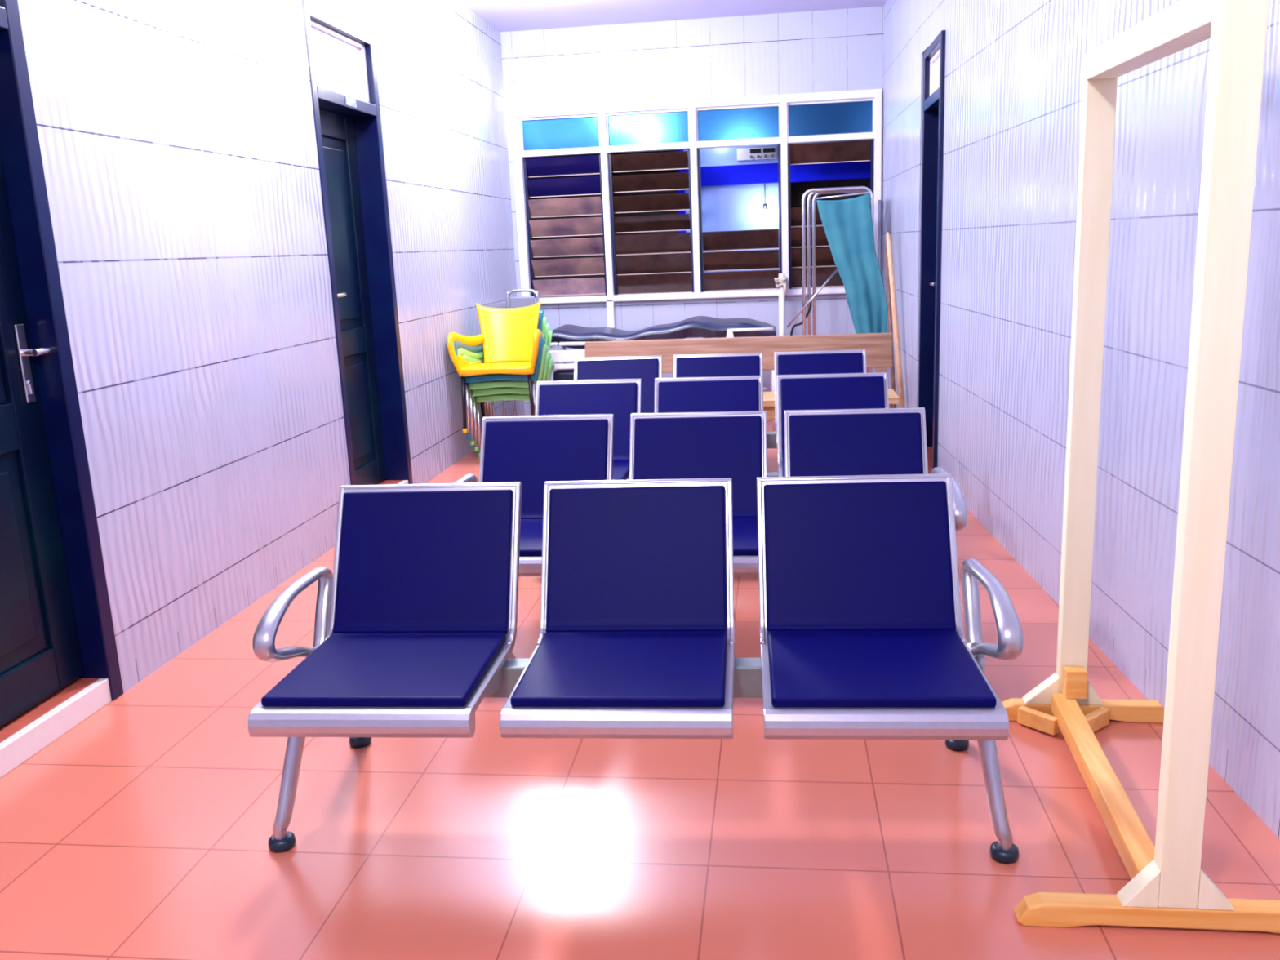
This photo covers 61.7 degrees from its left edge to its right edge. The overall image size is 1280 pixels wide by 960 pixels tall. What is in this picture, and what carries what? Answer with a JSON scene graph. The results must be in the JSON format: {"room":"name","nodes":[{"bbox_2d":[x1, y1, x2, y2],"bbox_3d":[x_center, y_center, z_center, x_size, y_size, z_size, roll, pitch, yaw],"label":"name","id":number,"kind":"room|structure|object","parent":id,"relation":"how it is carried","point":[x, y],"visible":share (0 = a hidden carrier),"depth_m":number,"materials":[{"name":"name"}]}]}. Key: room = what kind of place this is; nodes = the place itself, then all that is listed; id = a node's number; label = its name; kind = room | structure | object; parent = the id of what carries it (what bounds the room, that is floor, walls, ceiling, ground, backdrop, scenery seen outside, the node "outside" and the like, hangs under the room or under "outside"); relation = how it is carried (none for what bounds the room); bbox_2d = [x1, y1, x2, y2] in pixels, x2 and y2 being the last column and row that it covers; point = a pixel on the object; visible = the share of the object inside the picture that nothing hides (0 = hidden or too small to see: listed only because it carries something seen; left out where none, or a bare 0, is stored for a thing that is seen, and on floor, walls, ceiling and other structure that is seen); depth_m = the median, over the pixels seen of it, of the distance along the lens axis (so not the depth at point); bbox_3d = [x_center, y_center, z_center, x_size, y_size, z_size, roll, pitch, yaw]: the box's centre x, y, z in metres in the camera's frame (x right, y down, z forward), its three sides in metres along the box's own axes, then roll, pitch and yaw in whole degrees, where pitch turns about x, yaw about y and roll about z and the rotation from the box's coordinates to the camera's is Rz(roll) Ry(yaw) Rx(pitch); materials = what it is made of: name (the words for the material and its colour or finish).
{"room":"hospital interior","nodes":[
{"label":"hospital interior","id":0,"kind":"room"},
{"bbox_2d":[17,0,524,693],"bbox_3d":[-1.884,-0.891,3.626,0.320,3.100,11.350,-1,12,7],"label":"wall","id":1,"kind":"structure","parent":0,"point":[177,138],"depth_m":4.27,"materials":[{"name":"white tile"}]},
{"bbox_2d":[0,0,123,726],"bbox_3d":[-1.883,-0.439,2.821,0.136,2.560,0.956,-1,12,7],"label":"door","id":2,"kind":"structure","parent":1,"relation":"in","point":[56,626],"depth_m":3.23,"materials":[{"name":"blue paint"}]},
{"bbox_2d":[302,0,413,484],"bbox_3d":[-1.546,-1.077,5.684,0.189,2.560,0.900,-1,12,7],"label":"door","id":3,"kind":"structure","parent":1,"relation":"in","point":[341,55],"depth_m":5.89,"materials":[{"name":"blue paint"}]},
{"bbox_2d":[0,414,1279,959],"bbox_3d":[0.153,0.552,4.259,4.600,0.150,13.050,-1,12,7],"label":"floor","id":4,"kind":"structure","parent":0,"point":[142,831],"depth_m":2.57,"materials":[{"name":"tile"}]},
{"bbox_2d":[0,678,111,777],"bbox_3d":[-1.891,0.773,3.089,0.240,0.080,0.950,-1,12,7],"label":"step","id":5,"kind":"structure","parent":4,"relation":"on","point":[24,735],"depth_m":3.22,"materials":[{"name":"white tile"}]},
{"bbox_2d":[376,480,408,484],"bbox_3d":[-1.530,0.130,5.951,0.240,0.090,0.900,-1,12,7],"label":"step","id":6,"kind":"structure","parent":4,"relation":"on","point":[384,482],"depth_m":6.26,"materials":[{"name":"white tile"}]},
{"bbox_2d":[467,330,555,457],"bbox_3d":[-0.868,-0.626,7.552,0.616,0.832,0.626,-1,12,6],"label":"armchair","id":7,"kind":"object","parent":4,"relation":"on","point":[493,397],"visible":0.23,"depth_m":7.29,"materials":[{"name":"green plastic"}]},
{"bbox_2d":[462,324,551,451],"bbox_3d":[-0.883,-0.665,7.488,0.616,0.832,0.626,-1,12,6],"label":"armchair","id":8,"kind":"object","parent":7,"relation":"on","point":[497,390],"visible":0.3,"depth_m":7.23,"materials":[{"name":"green plastic"}]},
{"bbox_2d":[457,316,548,445],"bbox_3d":[-0.898,-0.704,7.425,0.616,0.832,0.626,-1,12,6],"label":"armchair","id":9,"kind":"object","parent":8,"relation":"on","point":[492,384],"visible":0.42,"depth_m":7.16,"materials":[{"name":"green plastic"}]},
{"bbox_2d":[453,310,546,439],"bbox_3d":[-0.913,-0.742,7.361,0.616,0.832,0.626,-1,12,6],"label":"armchair","id":10,"kind":"object","parent":9,"relation":"on","point":[457,344],"visible":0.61,"depth_m":7.10,"materials":[{"name":"green plastic"}]},
{"bbox_2d":[446,301,542,433],"bbox_3d":[-0.927,-0.779,7.298,0.616,0.828,0.626,-1,12,6],"label":"armchair","id":11,"kind":"object","parent":10,"relation":"on","point":[510,338],"visible":0.88,"depth_m":7.48,"materials":[{"name":"yellow plastic"}]},
{"bbox_2d":[502,288,539,416],"bbox_3d":[-0.890,-0.871,8.044,0.254,1.103,0.364,-1,12,7],"label":"chair","id":12,"kind":"object","parent":4,"relation":"on","point":[516,301],"visible":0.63,"depth_m":8.10,"materials":[{"name":"silver metal"}]},
{"bbox_2d":[247,473,1023,864],"bbox_3d":[-0.018,0.442,2.606,1.766,0.781,0.754,-1,12,6],"label":"bench","id":13,"kind":"object","parent":4,"relation":"on","point":[862,636],"visible":1,"depth_m":2.65,"materials":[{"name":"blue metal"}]},
{"bbox_2d":[261,631,506,706],"bbox_3d":[-0.584,0.441,2.526,0.458,0.031,0.421,-1,12,6],"label":"seat cushion","id":14,"kind":"object","parent":13,"relation":"on","point":[348,668],"depth_m":2.47,"materials":[{"name":"blue leather"}]},
{"bbox_2d":[333,488,512,634],"bbox_3d":[-0.563,0.212,2.787,0.458,0.340,0.186,-1,12,6],"label":"cushion","id":15,"kind":"object","parent":13,"relation":"on","point":[406,561],"depth_m":2.78,"materials":[{"name":"blue leather"}]},
{"bbox_2d":[510,631,727,706],"bbox_3d":[-0.031,0.431,2.471,0.458,0.031,0.421,-1,12,6],"label":"seat cushion","id":16,"kind":"object","parent":13,"relation":"on","point":[565,668],"depth_m":2.42,"materials":[{"name":"blue leather"}]},
{"bbox_2d":[545,484,727,631],"bbox_3d":[-0.010,0.202,2.732,0.458,0.340,0.186,-1,12,6],"label":"cushion","id":17,"kind":"object","parent":13,"relation":"on","point":[619,557],"depth_m":2.73,"materials":[{"name":"blue leather"}]},
{"bbox_2d":[763,480,955,631],"bbox_3d":[0.543,0.191,2.677,0.458,0.340,0.186,-1,12,6],"label":"cushion","id":18,"kind":"object","parent":13,"relation":"on","point":[839,556],"depth_m":2.67,"materials":[{"name":"blue leather"}]},
{"bbox_2d":[767,629,996,707],"bbox_3d":[0.522,0.420,2.416,0.458,0.031,0.421,-1,12,6],"label":"seat cushion","id":19,"kind":"object","parent":13,"relation":"on","point":[806,668],"depth_m":2.36,"materials":[{"name":"blue leather"}]},
{"bbox_2d":[549,315,776,431],"bbox_3d":[0.171,-0.821,8.266,1.767,0.827,0.691,-1,12,7],"label":"bed","id":20,"kind":"object","parent":4,"relation":"on","point":[568,335],"visible":0.59,"depth_m":7.98,"materials":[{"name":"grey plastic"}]},
{"bbox_2d":[453,407,967,576],"bbox_3d":[0.191,0.197,3.691,1.766,0.781,0.754,-1,12,7],"label":"bench","id":21,"kind":"object","parent":4,"relation":"on","point":[531,451],"visible":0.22,"depth_m":3.82,"materials":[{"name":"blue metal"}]},
{"bbox_2d":[519,519,542,555],"bbox_3d":[-0.378,0.193,3.628,0.458,0.031,0.421,-1,12,7],"label":"seat cushion","id":22,"kind":"object","parent":21,"relation":"on","point":[531,530],"depth_m":3.57,"materials":[{"name":"blue leather"}]},
{"bbox_2d":[482,418,608,519],"bbox_3d":[-0.347,-0.036,3.888,0.458,0.340,0.186,-1,12,7],"label":"cushion","id":23,"kind":"object","parent":21,"relation":"on","point":[531,452],"depth_m":3.90,"materials":[{"name":"blue leather"}]},
{"bbox_2d":[633,415,761,517],"bbox_3d":[0.204,-0.043,3.817,0.458,0.340,0.186,-1,12,7],"label":"cushion","id":24,"kind":"object","parent":21,"relation":"on","point":[665,446],"depth_m":3.82,"materials":[{"name":"blue leather"}]},
{"bbox_2d":[732,517,758,555],"bbox_3d":[0.174,0.186,3.557,0.458,0.031,0.421,-1,12,7],"label":"seat cushion","id":25,"kind":"object","parent":21,"relation":"on","point":[744,529],"depth_m":3.48,"materials":[{"name":"blue leather"}]},
{"bbox_2d":[789,412,923,476],"bbox_3d":[0.756,-0.051,3.746,0.458,0.340,0.186,-1,12,7],"label":"cushion","id":26,"kind":"object","parent":21,"relation":"on","point":[821,443],"depth_m":3.76,"materials":[{"name":"blue leather"}]},
{"bbox_2d":[534,372,888,479],"bbox_3d":[0.296,-0.029,4.712,1.766,0.781,0.754,-1,12,7],"label":"bench","id":27,"kind":"object","parent":4,"relation":"on","point":[622,397],"visible":0.2,"depth_m":4.85,"materials":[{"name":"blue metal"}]},
{"bbox_2d":[537,382,636,460],"bbox_3d":[-0.244,-0.262,4.906,0.458,0.340,0.186,-1,12,7],"label":"cushion","id":28,"kind":"object","parent":27,"relation":"on","point":[619,399],"depth_m":4.92,"materials":[{"name":"blue leather"}]},
{"bbox_2d":[612,460,629,479],"bbox_3d":[-0.273,-0.033,4.646,0.458,0.031,0.421,-1,12,7],"label":"seat cushion","id":29,"kind":"object","parent":27,"relation":"on","point":[620,468],"depth_m":4.60,"materials":[{"name":"blue leather"}]},
{"bbox_2d":[657,379,759,413],"bbox_3d":[0.308,-0.270,4.837,0.458,0.340,0.186,-1,12,7],"label":"cushion","id":30,"kind":"object","parent":27,"relation":"on","point":[674,396],"depth_m":4.86,"materials":[{"name":"blue leather"}]},
{"bbox_2d":[782,457,785,476],"bbox_3d":[0.831,-0.049,4.509,0.458,0.031,0.421,-1,12,7],"label":"seat cushion","id":31,"kind":"object","parent":27,"relation":"on","point":[783,459],"depth_m":4.52,"materials":[{"name":"blue leather"}]},
{"bbox_2d":[780,376,884,457],"bbox_3d":[0.860,-0.278,4.769,0.458,0.340,0.186,-1,12,7],"label":"cushion","id":32,"kind":"object","parent":27,"relation":"on","point":[797,393],"depth_m":4.79,"materials":[{"name":"blue leather"}]},
{"bbox_2d":[573,349,866,448],"bbox_3d":[0.413,-0.255,5.725,1.766,0.781,0.754,-1,12,7],"label":"bench","id":33,"kind":"object","parent":4,"relation":"on","point":[646,368],"visible":0.13,"depth_m":5.88,"materials":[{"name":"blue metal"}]},
{"bbox_2d":[576,358,658,413],"bbox_3d":[-0.127,-0.487,5.918,0.458,0.340,0.186,-1,12,7],"label":"cushion","id":34,"kind":"object","parent":33,"relation":"on","point":[646,370],"depth_m":5.94,"materials":[{"name":"blue leather"}]},
{"bbox_2d":[675,355,759,377],"bbox_3d":[0.425,-0.495,5.851,0.458,0.340,0.186,-1,12,7],"label":"seat back","id":35,"kind":"object","parent":33,"relation":"on","point":[686,366],"depth_m":5.88,"materials":[{"name":"blue leather"}]},
{"bbox_2d":[777,352,863,375],"bbox_3d":[0.977,-0.503,5.784,0.458,0.340,0.186,-1,12,7],"label":"seat back","id":36,"kind":"object","parent":33,"relation":"on","point":[788,363],"depth_m":5.81,"materials":[{"name":"blue leather"}]},
{"bbox_2d":[675,144,782,291],"bbox_3d":[0.830,-1.893,9.363,0.960,2.400,0.080,-1,12,7],"label":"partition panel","id":37,"kind":"object","parent":4,"relation":"on","point":[737,207],"visible":0.02,"depth_m":9.24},
{"bbox_2d":[737,146,777,160],"bbox_3d":[0.997,-2.777,9.110,0.340,0.100,0.046,-1,12,7],"label":"control unit","id":38,"kind":"object","parent":37,"relation":"attached to","point":[762,153],"visible":1,"depth_m":9.10,"materials":[{"name":"white plastic"}]},
{"bbox_2d":[679,160,870,186],"bbox_3d":[1.334,-2.603,9.048,2.000,0.160,0.080,-1,12,7],"label":"beam","id":39,"kind":"structure","parent":37,"relation":"attached to","point":[762,173],"depth_m":9.03,"materials":[{"name":"blue paint"}]},
{"bbox_2d":[760,183,768,220],"bbox_3d":[1.068,-2.377,9.152,0.072,0.305,0.072,-1,12,7],"label":"lamp","id":40,"kind":"object","parent":39,"relation":"hanging from","point":[765,214],"visible":1,"depth_m":9.15,"materials":[{"name":"white"}]},
{"bbox_2d":[584,333,899,420],"bbox_3d":[0.601,-0.478,6.705,1.960,0.785,0.504,-1,12,7],"label":"wooden bench","id":41,"kind":"object","parent":4,"relation":"on","point":[878,347],"visible":0.19,"depth_m":6.81,"materials":[{"name":"brown wood"}]},
{"bbox_2d":[773,273,787,336],"bbox_3d":[1.155,-1.108,8.707,0.096,1.122,0.119,2,13,18],"label":"pipe","id":42,"kind":"object","parent":4,"relation":"on","point":[781,281],"visible":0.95,"depth_m":8.62,"materials":[{"name":"white plastic"}]},
{"bbox_2d":[790,301,812,335],"bbox_3d":[1.243,-0.924,8.285,0.192,0.934,0.060,-4,12,-6],"label":"cable","id":43,"kind":"object","parent":4,"relation":"on","point":[811,302],"visible":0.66,"depth_m":8.20,"materials":[{"name":"black rubber"}]},
{"bbox_2d":[786,186,887,373],"bbox_3d":[1.488,-1.321,8.143,0.746,1.748,0.277,-1,12,7],"label":"screen","id":44,"kind":"object","parent":4,"relation":"on","point":[847,224],"visible":0.83,"depth_m":7.97,"materials":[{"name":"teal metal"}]},
{"bbox_2d":[816,193,887,333],"bbox_3d":[1.581,-1.516,7.984,0.518,1.191,0.061,0,13,11],"label":"curtain","id":45,"kind":"object","parent":44,"relation":"hanging from","point":[847,224],"depth_m":7.95,"materials":[{"name":"teal fabric"}]},
{"bbox_2d":[878,200,882,277],"bbox_3d":[1.922,-1.385,8.564,0.029,1.661,0.091,-3,12,-4],"label":"metal pole","id":46,"kind":"object","parent":4,"relation":"on","point":[880,257],"visible":0.34,"depth_m":8.46,"materials":[{"name":"grey metal"}]},
{"bbox_2d":[884,246,896,408],"bbox_3d":[1.834,-1.036,7.822,0.028,1.310,0.575,-1,12,5],"label":"stick","id":47,"kind":"object","parent":4,"relation":"on","point":[888,291],"visible":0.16,"depth_m":7.85,"materials":[{"name":"brown wood"}]},
{"bbox_2d":[886,231,905,408],"bbox_3d":[1.759,-0.979,7.344,0.038,1.414,0.678,-2,12,2],"label":"stick","id":48,"kind":"object","parent":4,"relation":"on","point":[893,298],"visible":0.79,"depth_m":7.35,"materials":[{"name":"brown wood"}]},
{"bbox_2d":[926,446,933,468],"bbox_3d":[1.865,-0.122,6.561,0.180,0.050,0.720,-1,12,7],"label":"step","id":49,"kind":"structure","parent":4,"relation":"on","point":[929,449],"depth_m":6.63,"materials":[{"name":"red tile"}]},
{"bbox_2d":[1001,0,1279,933],"bbox_3d":[1.098,-0.117,2.423,0.618,1.860,1.013,-1,12,7],"label":"wooden rack","id":50,"kind":"object","parent":4,"relation":"on","point":[1168,886],"visible":0.98,"depth_m":2.09,"materials":[{"name":"white wood"}]},
{"bbox_2d":[458,0,886,31],"bbox_3d":[0.023,-2.607,3.571,4.600,0.120,13.050,-1,12,7],"label":"ceiling","id":51,"kind":"structure","parent":0,"point":[504,15],"depth_m":8.02,"materials":[{"name":"paint"}]},
{"bbox_2d":[500,5,884,414],"bbox_3d":[0.448,-2.116,8.814,3.010,3.100,0.200,-1,12,7],"label":"wall","id":52,"kind":"structure","parent":0,"point":[836,50],"depth_m":8.50,"materials":[{"name":"white tile"}]},
{"bbox_2d":[509,88,882,328],"bbox_3d":[0.454,-2.149,8.725,2.965,1.800,0.164,-1,12,7],"label":"window","id":53,"kind":"structure","parent":52,"relation":"in","point":[847,117],"depth_m":8.73,"materials":[{"name":"white paint"}]},
{"bbox_2d":[527,140,870,297],"bbox_3d":[0.632,-2.258,9.430,4.300,3.100,1.100,-1,12,7],"label":"wall","id":54,"kind":"structure","parent":0,"point":[797,189],"depth_m":9.88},
{"bbox_2d":[881,0,1279,838],"bbox_3d":[1.688,-0.938,3.164,0.520,3.100,11.377,-1,12,5],"label":"wall","id":55,"kind":"structure","parent":0,"point":[1013,80],"depth_m":3.52,"materials":[{"name":"white tile"}]},
{"bbox_2d":[918,30,946,468],"bbox_3d":[1.779,-1.288,6.312,0.156,2.440,0.720,-1,12,7],"label":"door","id":56,"kind":"structure","parent":55,"relation":"in","point":[934,57],"depth_m":6.49,"materials":[{"name":"blue paint"}]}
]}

